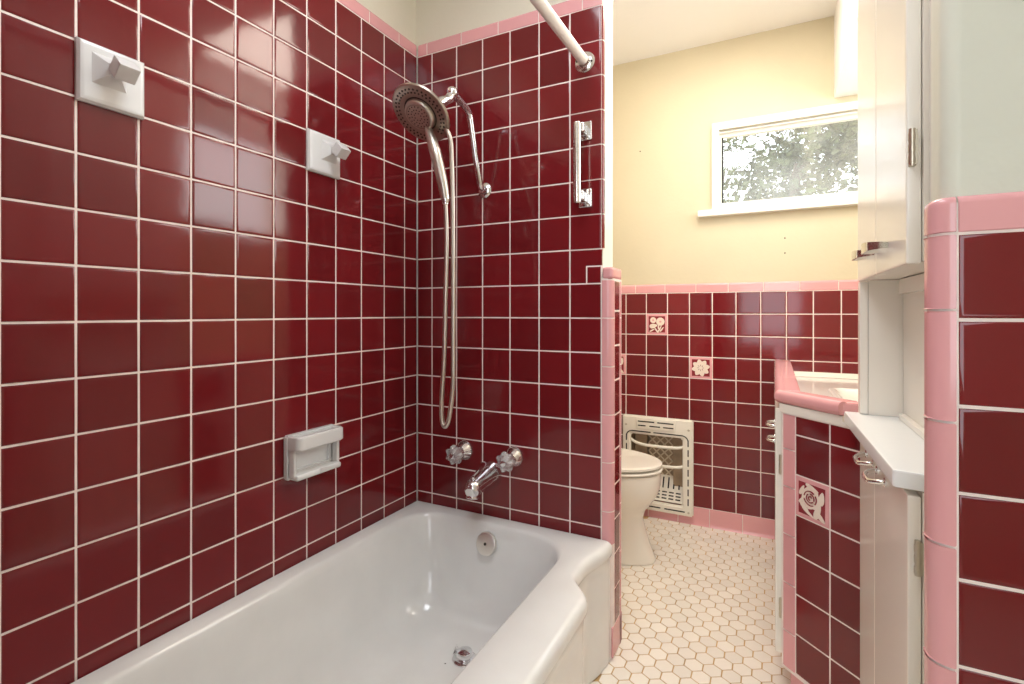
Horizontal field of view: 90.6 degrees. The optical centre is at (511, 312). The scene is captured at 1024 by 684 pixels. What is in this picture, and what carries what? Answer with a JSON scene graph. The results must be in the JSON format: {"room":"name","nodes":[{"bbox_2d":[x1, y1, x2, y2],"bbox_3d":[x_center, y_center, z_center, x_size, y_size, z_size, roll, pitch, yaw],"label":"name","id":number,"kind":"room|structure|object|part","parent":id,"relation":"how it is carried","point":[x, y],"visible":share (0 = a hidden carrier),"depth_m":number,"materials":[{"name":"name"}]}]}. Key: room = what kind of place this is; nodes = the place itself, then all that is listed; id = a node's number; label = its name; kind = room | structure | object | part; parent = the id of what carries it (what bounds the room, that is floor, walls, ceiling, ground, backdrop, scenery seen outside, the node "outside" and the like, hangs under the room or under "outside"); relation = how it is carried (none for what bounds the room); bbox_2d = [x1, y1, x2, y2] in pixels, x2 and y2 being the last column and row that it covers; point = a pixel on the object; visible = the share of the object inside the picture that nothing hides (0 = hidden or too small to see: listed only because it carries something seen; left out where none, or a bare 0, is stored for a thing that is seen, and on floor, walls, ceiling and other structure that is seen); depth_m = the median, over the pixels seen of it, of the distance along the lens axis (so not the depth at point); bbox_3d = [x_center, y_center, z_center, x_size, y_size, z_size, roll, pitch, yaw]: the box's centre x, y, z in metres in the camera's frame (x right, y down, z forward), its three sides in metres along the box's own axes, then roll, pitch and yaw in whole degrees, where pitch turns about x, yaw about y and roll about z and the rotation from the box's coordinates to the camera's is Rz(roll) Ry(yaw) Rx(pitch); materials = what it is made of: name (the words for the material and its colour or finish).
{"room":"bathroom","nodes":[
{"label":"bathroom","id":0,"kind":"room"},
{"bbox_2d":[0,0,416,683],"bbox_3d":[-0.750,-0.137,1.320,0.140,2.440,4.070,0,0,27],"label":"wall","id":1,"kind":"structure","parent":0,"point":[181,297],"depth_m":1.17,"materials":[{"name":"red tile"}]},
{"bbox_2d":[75,36,143,119],"bbox_3d":[-0.786,-0.472,1.017,0.077,0.121,0.119,0,0,27],"label":"towel hook","id":2,"kind":"object","parent":1,"relation":"attached to","point":[105,78],"visible":1,"depth_m":1.01,"materials":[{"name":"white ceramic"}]},
{"bbox_2d":[108,55,140,84],"bbox_3d":[-0.772,-0.482,1.011,0.046,0.046,0.038,0,0,27],"label":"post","id":3,"kind":"object","parent":2,"relation":"attached to","point":[120,70],"depth_m":1.00,"materials":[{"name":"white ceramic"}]},
{"bbox_2d":[284,424,342,480],"bbox_3d":[-0.565,0.402,1.460,0.062,0.123,0.172,0,0,27],"label":"soap dish","id":4,"kind":"object","parent":1,"relation":"attached to","point":[315,451],"visible":1,"depth_m":1.45,"materials":[{"name":"white ceramic"}]},
{"bbox_2d":[288,441,340,480],"bbox_3d":[-0.567,0.421,1.461,0.051,0.085,0.164,0,0,27],"label":"soap tray","id":5,"kind":"object","parent":4,"relation":"on","point":[315,458],"depth_m":1.45,"materials":[{"name":"white ceramic"}]},
{"bbox_3d":[-0.564,0.361,1.459,0.060,0.039,0.168,0,0,27],"label":"grip rail","id":6,"kind":"part","parent":4,"relation":"part of","materials":[{"name":"white ceramic"}]},
{"bbox_2d":[306,128,350,179],"bbox_3d":[-0.534,-0.472,1.504,0.077,0.121,0.122,0,0,27],"label":"towel hook","id":7,"kind":"object","parent":1,"relation":"attached to","point":[324,152],"visible":1,"depth_m":1.50,"materials":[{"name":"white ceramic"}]},
{"bbox_2d":[331,142,350,159],"bbox_3d":[-0.511,-0.482,1.515,0.046,0.046,0.038,0,0,27],"label":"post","id":8,"kind":"object","parent":7,"relation":"attached to","point":[339,150],"depth_m":1.51,"materials":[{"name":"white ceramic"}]},
{"bbox_3d":[-0.715,-0.991,1.262,0.023,0.047,1.495,0,0,27],"label":"tile trim","id":9,"kind":"part","parent":1,"relation":"part of","materials":[{"name":"tile"}]},
{"bbox_2d":[416,0,621,658],"bbox_3d":[-0.002,-0.137,1.804,0.769,2.440,0.117,0,0,27],"label":"wall","id":10,"kind":"structure","parent":0,"point":[538,285],"depth_m":1.71,"materials":[{"name":"red tile"}]},
{"bbox_2d":[392,82,491,428],"bbox_3d":[-0.211,-0.185,1.622,0.194,1.058,0.402,0,0,27],"label":"shower","id":11,"kind":"object","parent":10,"relation":"attached to","point":[424,114],"visible":1,"depth_m":1.50,"materials":[{"name":"silver metal"}]},
{"bbox_3d":[-0.142,-0.561,1.695,0.023,0.283,0.191,0,0,27],"label":"shower arm","id":12,"kind":"part","parent":11,"relation":"part of","materials":[{"name":"silver metal"}]},
{"bbox_2d":[446,440,472,464],"bbox_3d":[-0.190,0.497,1.788,0.072,0.072,0.088,0,0,27],"label":"handle","id":13,"kind":"object","parent":10,"relation":"attached to","point":[463,450],"visible":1,"depth_m":1.77,"materials":[{"name":"silver metal"}]},
{"bbox_3d":[-0.199,0.497,1.767,0.067,0.068,0.037,0,0,27],"label":"knob","id":14,"kind":"part","parent":13,"relation":"part of","materials":[{"name":"clear glass"}]},
{"bbox_2d":[464,460,501,499],"bbox_3d":[-0.109,0.568,1.716,0.094,0.099,0.142,0,0,27],"label":"tub spout","id":15,"kind":"object","parent":10,"relation":"attached to","point":[487,475],"visible":1,"depth_m":1.70,"materials":[{"name":"silver metal"}]},
{"bbox_3d":[-0.094,-1.177,1.796,0.612,0.360,0.002,0,0,27],"label":"painted panel","id":16,"kind":"part","parent":10,"relation":"part of","materials":[{"name":"beige paint"}]},
{"bbox_2d":[496,446,523,471],"bbox_3d":[-0.011,0.495,1.696,0.072,0.072,0.088,0,0,27],"label":"handle","id":17,"kind":"object","parent":10,"relation":"attached to","point":[513,457],"visible":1,"depth_m":1.67,"materials":[{"name":"silver metal"}]},
{"bbox_3d":[-0.020,0.495,1.675,0.067,0.068,0.037,0,0,27],"label":"knob","id":18,"kind":"part","parent":17,"relation":"part of","materials":[{"name":"clear glass"}]},
{"bbox_2d":[529,0,594,72],"bbox_3d":[-0.111,-0.797,0.951,0.066,0.066,1.502,0,0,27],"label":"curtain rod","id":19,"kind":"object","parent":10,"relation":"attached to","point":[584,62],"visible":1,"depth_m":1.45,"materials":[{"name":"white metal"}]},
{"bbox_2d":[573,121,591,207],"bbox_3d":[0.220,-0.469,1.588,0.044,0.273,0.066,0,0,27],"label":"grab bar","id":20,"kind":"object","parent":10,"relation":"attached to","point":[582,131],"visible":1,"depth_m":1.57,"materials":[{"name":"silver metal"}]},
{"bbox_3d":[0.217,-0.364,1.593,0.028,0.032,0.040,0,0,27],"label":"bracket arm","id":21,"kind":"part","parent":20,"relation":"part of","materials":[{"name":"silver metal"}]},
{"bbox_3d":[0.217,-0.577,1.593,0.028,0.032,0.040,0,0,27],"label":"bracket arm","id":22,"kind":"part","parent":20,"relation":"part of","materials":[{"name":"silver metal"}]},
{"bbox_3d":[0.233,-0.363,1.612,0.043,0.060,0.010,0,0,27],"label":"mount plate","id":23,"kind":"part","parent":20,"relation":"part of","materials":[{"name":"silver metal"}]},
{"bbox_3d":[0.233,-0.576,1.612,0.043,0.060,0.010,0,0,27],"label":"mount plate","id":24,"kind":"part","parent":20,"relation":"part of","materials":[{"name":"silver metal"}]},
{"bbox_2d":[589,516,790,683],"bbox_3d":[0.369,1.143,0.742,2.620,0.120,4.070,0,0,27],"label":"floor","id":25,"kind":"structure","parent":0,"point":[703,612],"depth_m":1.83,"materials":[{"name":"beige tile"}]},
{"bbox_2d":[71,501,611,683],"bbox_3d":[-0.355,0.897,1.067,0.787,0.369,1.508,0,0,27],"label":"bathtub","id":26,"kind":"object","parent":25,"relation":"on","point":[425,593],"visible":1,"depth_m":1.47,"materials":[{"name":"ceramic"}]},
{"bbox_3d":[-0.085,0.770,1.687,0.075,0.073,0.033,0,0,27],"label":"overflow plate","id":27,"kind":"part","parent":26,"relation":"part of","materials":[{"name":"silver metal"}]},
{"bbox_2d":[621,448,662,565],"bbox_3d":[0.308,0.715,2.366,0.768,0.733,0.500,0,0,27],"label":"toilet","id":28,"kind":"object","parent":25,"relation":"on","point":[640,472],"visible":0.22,"depth_m":2.17,"materials":[{"name":"white ceramic"}]},
{"bbox_3d":[0.399,0.660,2.319,0.559,0.022,0.370,0,0,27],"label":"lid","id":29,"kind":"part","parent":28,"relation":"part of","materials":[{"name":"white"}]},
{"bbox_3d":[0.400,0.684,2.318,0.561,0.014,0.372,0,0,27],"label":"seat","id":30,"kind":"part","parent":28,"relation":"part of","materials":[{"name":"white"}]},
{"bbox_2d":[765,400,859,683],"bbox_3d":[1.238,0.670,1.715,0.680,0.824,1.263,0,0,27],"label":"vanity cabinet","id":31,"kind":"object","parent":25,"relation":"on","point":[817,477],"visible":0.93,"depth_m":1.33,"materials":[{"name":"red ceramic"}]},
{"bbox_3d":[0.892,0.383,1.752,0.031,0.018,0.093,0,0,27],"label":"handle","id":32,"kind":"part","parent":31,"relation":"part of","materials":[{"name":"silver metal"}]},
{"bbox_3d":[0.940,0.458,1.845,0.031,0.018,0.093,0,0,27],"label":"handle","id":33,"kind":"part","parent":31,"relation":"part of","materials":[{"name":"silver metal"}]},
{"bbox_3d":[0.851,0.627,1.620,0.018,0.703,0.366,0,0,27],"label":"door","id":34,"kind":"part","parent":31,"relation":"part of","materials":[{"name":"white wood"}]},
{"bbox_3d":[0.795,0.501,1.345,0.002,0.086,0.081,0,0,-18],"label":"relief panel","id":35,"kind":"part","parent":31,"relation":"part of","materials":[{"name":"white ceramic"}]},
{"bbox_2d":[774,359,857,415],"bbox_3d":[1.258,0.273,1.723,0.652,0.101,1.237,0,0,27],"label":"countertop","id":36,"kind":"structure","parent":31,"relation":"on","point":[810,390],"depth_m":1.70,"materials":[{"name":"pink"}]},
{"bbox_2d":[829,387,857,401],"bbox_3d":[1.269,0.356,1.655,0.370,0.142,0.450,0,0,27],"label":"sink basin","id":37,"kind":"object","parent":36,"relation":"in","point":[843,393],"visible":0.09,"depth_m":1.87,"materials":[{"name":"white ceramic"}]},
{"bbox_3d":[0.812,0.639,1.307,0.135,0.705,0.133,0,0,27],"label":"tile panel","id":38,"kind":"part","parent":31,"relation":"part of","materials":[{"name":"red tile"}]},
{"bbox_2d":[853,443,924,683],"bbox_3d":[0.910,0.677,0.886,0.501,0.810,0.496,0,0,27],"label":"base cabinet","id":39,"kind":"object","parent":25,"relation":"on","point":[891,517],"visible":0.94,"depth_m":0.90,"materials":[{"name":"white wood"}]},
{"bbox_3d":[0.749,0.312,1.085,0.031,0.020,0.098,0,0,27],"label":"handle","id":40,"kind":"part","parent":39,"relation":"part of","materials":[{"name":"silver metal"}]},
{"bbox_3d":[0.791,0.652,1.116,0.018,0.743,0.196,0,0,27],"label":"door","id":41,"kind":"part","parent":39,"relation":"part of","materials":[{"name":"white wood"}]},
{"bbox_3d":[0.689,0.312,0.970,0.031,0.020,0.098,0,0,27],"label":"handle","id":42,"kind":"part","parent":39,"relation":"part of","materials":[{"name":"silver metal"}]},
{"bbox_2d":[844,411,923,491],"bbox_3d":[0.920,0.258,0.903,0.499,0.028,0.528,0,0,27],"label":"shelf","id":43,"kind":"object","parent":39,"relation":"on","point":[896,449],"visible":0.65,"depth_m":0.93,"materials":[{"name":"white wood"}]},
{"bbox_2d":[852,0,928,439],"bbox_3d":[0.917,-0.556,0.904,0.505,1.599,0.533,0,0,27],"label":"upper cabinet","id":44,"kind":"object","parent":43,"relation":"on","point":[893,35],"visible":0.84,"depth_m":1.00,"materials":[{"name":"white wood"}]},
{"bbox_3d":[0.736,-0.120,1.067,0.033,0.018,0.098,0,0,27],"label":"handle","id":45,"kind":"part","parent":44,"relation":"part of","materials":[{"name":"silver metal"}]},
{"bbox_3d":[0.787,-0.710,1.112,0.020,1.273,0.248,0,0,27],"label":"door","id":46,"kind":"part","parent":44,"relation":"part of","materials":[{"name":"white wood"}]},
{"bbox_3d":[0.673,-0.120,0.947,0.033,0.018,0.098,0,0,27],"label":"handle","id":47,"kind":"part","parent":44,"relation":"part of","materials":[{"name":"silver metal"}]},
{"bbox_3d":[0.671,-0.710,0.885,0.020,1.273,0.257,0,0,27],"label":"door","id":48,"kind":"part","parent":44,"relation":"part of","materials":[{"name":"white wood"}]},
{"bbox_3d":[0.679,0.652,0.899,0.018,0.743,0.287,0,0,27],"label":"door","id":49,"kind":"part","parent":39,"relation":"part of","materials":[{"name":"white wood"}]},
{"bbox_2d":[613,0,836,65],"bbox_3d":[0.369,-1.407,0.742,2.620,0.100,4.070,0,0,27],"label":"ceiling","id":50,"kind":"structure","parent":0,"point":[642,29],"depth_m":2.36,"materials":[{"name":"white paint"}]},
{"bbox_2d":[834,0,857,97],"bbox_3d":[1.238,-1.168,1.740,0.114,0.378,1.243,0,0,27],"label":"light fixture","id":51,"kind":"structure","parent":50,"relation":"attached to","point":[846,11],"depth_m":2.06,"materials":[{"name":"white paint"}]},
{"bbox_2d":[613,16,858,539],"bbox_3d":[1.263,-0.137,2.492,2.640,2.440,0.147,0,0,27],"label":"wall","id":52,"kind":"structure","parent":0,"point":[709,306],"depth_m":2.54,"materials":[{"name":"beige paint"}]},
{"bbox_3d":[0.765,0.063,2.677,0.086,0.086,0.002,0,0,27],"label":"relief panel","id":53,"kind":"part","parent":52,"relation":"part of","materials":[{"name":"red ceramic"}]},
{"bbox_2d":[623,414,693,516],"bbox_3d":[0.788,0.796,2.712,0.362,0.491,0.154,0,0,27],"label":"wall heater","id":54,"kind":"object","parent":52,"relation":"attached to","point":[669,440],"visible":0.72,"depth_m":2.65,"materials":[{"name":"white metal"}]},
{"bbox_3d":[0.711,0.819,2.775,0.064,0.328,0.035,0,0,27],"label":"panel","id":55,"kind":"part","parent":54,"relation":"part of","materials":[{"name":"brown metal"}]},
{"bbox_3d":[0.806,0.786,2.738,0.128,0.265,0.023,0,0,27],"label":"radiant panel","id":56,"kind":"part","parent":54,"relation":"part of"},
{"bbox_3d":[0.882,0.819,2.679,0.049,0.328,0.050,0,0,27],"label":"panel","id":57,"kind":"part","parent":54,"relation":"part of","materials":[{"name":"brown metal"}]},
{"bbox_3d":[0.959,0.282,2.577,0.086,0.086,0.002,0,0,27],"label":"relief panel","id":58,"kind":"part","parent":52,"relation":"part of","materials":[{"name":"red ceramic"}]},
{"bbox_3d":[1.011,0.468,2.559,1.842,1.231,0.034,0,0,27],"label":"tile trim","id":59,"kind":"part","parent":52,"relation":"part of","materials":[{"name":"tile"}]},
{"bbox_2d":[698,101,857,217],"bbox_3d":[1.350,-0.713,2.389,0.890,0.467,0.094,0,0,27],"label":"window","id":60,"kind":"structure","parent":52,"relation":"in","point":[842,199],"depth_m":2.42,"materials":[{"name":"white paint"}]},
{"bbox_3d":[1.350,-0.496,2.389,0.890,0.032,0.094,0,0,27],"label":"sill","id":61,"kind":"part","parent":60,"relation":"part of","materials":[{"name":"white paint"}]},
{"bbox_3d":[1.382,-0.729,2.398,0.743,0.376,0.048,0,0,27],"label":"frame","id":62,"kind":"part","parent":60,"relation":"part of","materials":[{"name":"white paint"}]},
{"bbox_2d":[923,0,1023,683],"bbox_3d":[1.062,-0.137,0.447,1.119,2.440,0.115,0,0,27],"label":"wall","id":63,"kind":"structure","parent":0,"point":[974,215],"depth_m":0.63,"materials":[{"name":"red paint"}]},
{"bbox_2d":[929,0,930,202],"bbox_3d":[0.626,-0.137,0.746,0.017,2.440,0.014,0,0,27],"label":"trim","id":64,"kind":"structure","parent":63,"relation":"attached to","point":[929,0],"depth_m":0.75,"materials":[{"name":"white wood"}]},
{"label":"outside","id":65,"kind":"structure","parent":0,"visible":0},
{"bbox_3d":[5.995,1.633,12.034,30.000,0.100,20.200,0,0,27],"label":"ground","id":66,"kind":"structure","parent":65,"visible":0},
{"bbox_2d":[723,129,847,202],"bbox_3d":[3.778,-1.920,10.027,5.097,7.030,3.810,0,0,27],"label":"tree","id":67,"kind":"object","parent":66,"relation":"on","point":[734,144],"visible":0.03,"depth_m":9.19,"materials":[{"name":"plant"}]},
{"bbox_2d":[723,120,857,202],"bbox_3d":[3.289,-0.642,5.646,2.242,4.473,2.060,0,0,27],"label":"tree","id":68,"kind":"object","parent":66,"relation":"on","point":[841,149],"visible":0.32,"depth_m":5.71,"materials":[{"name":"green plant"}]}
]}

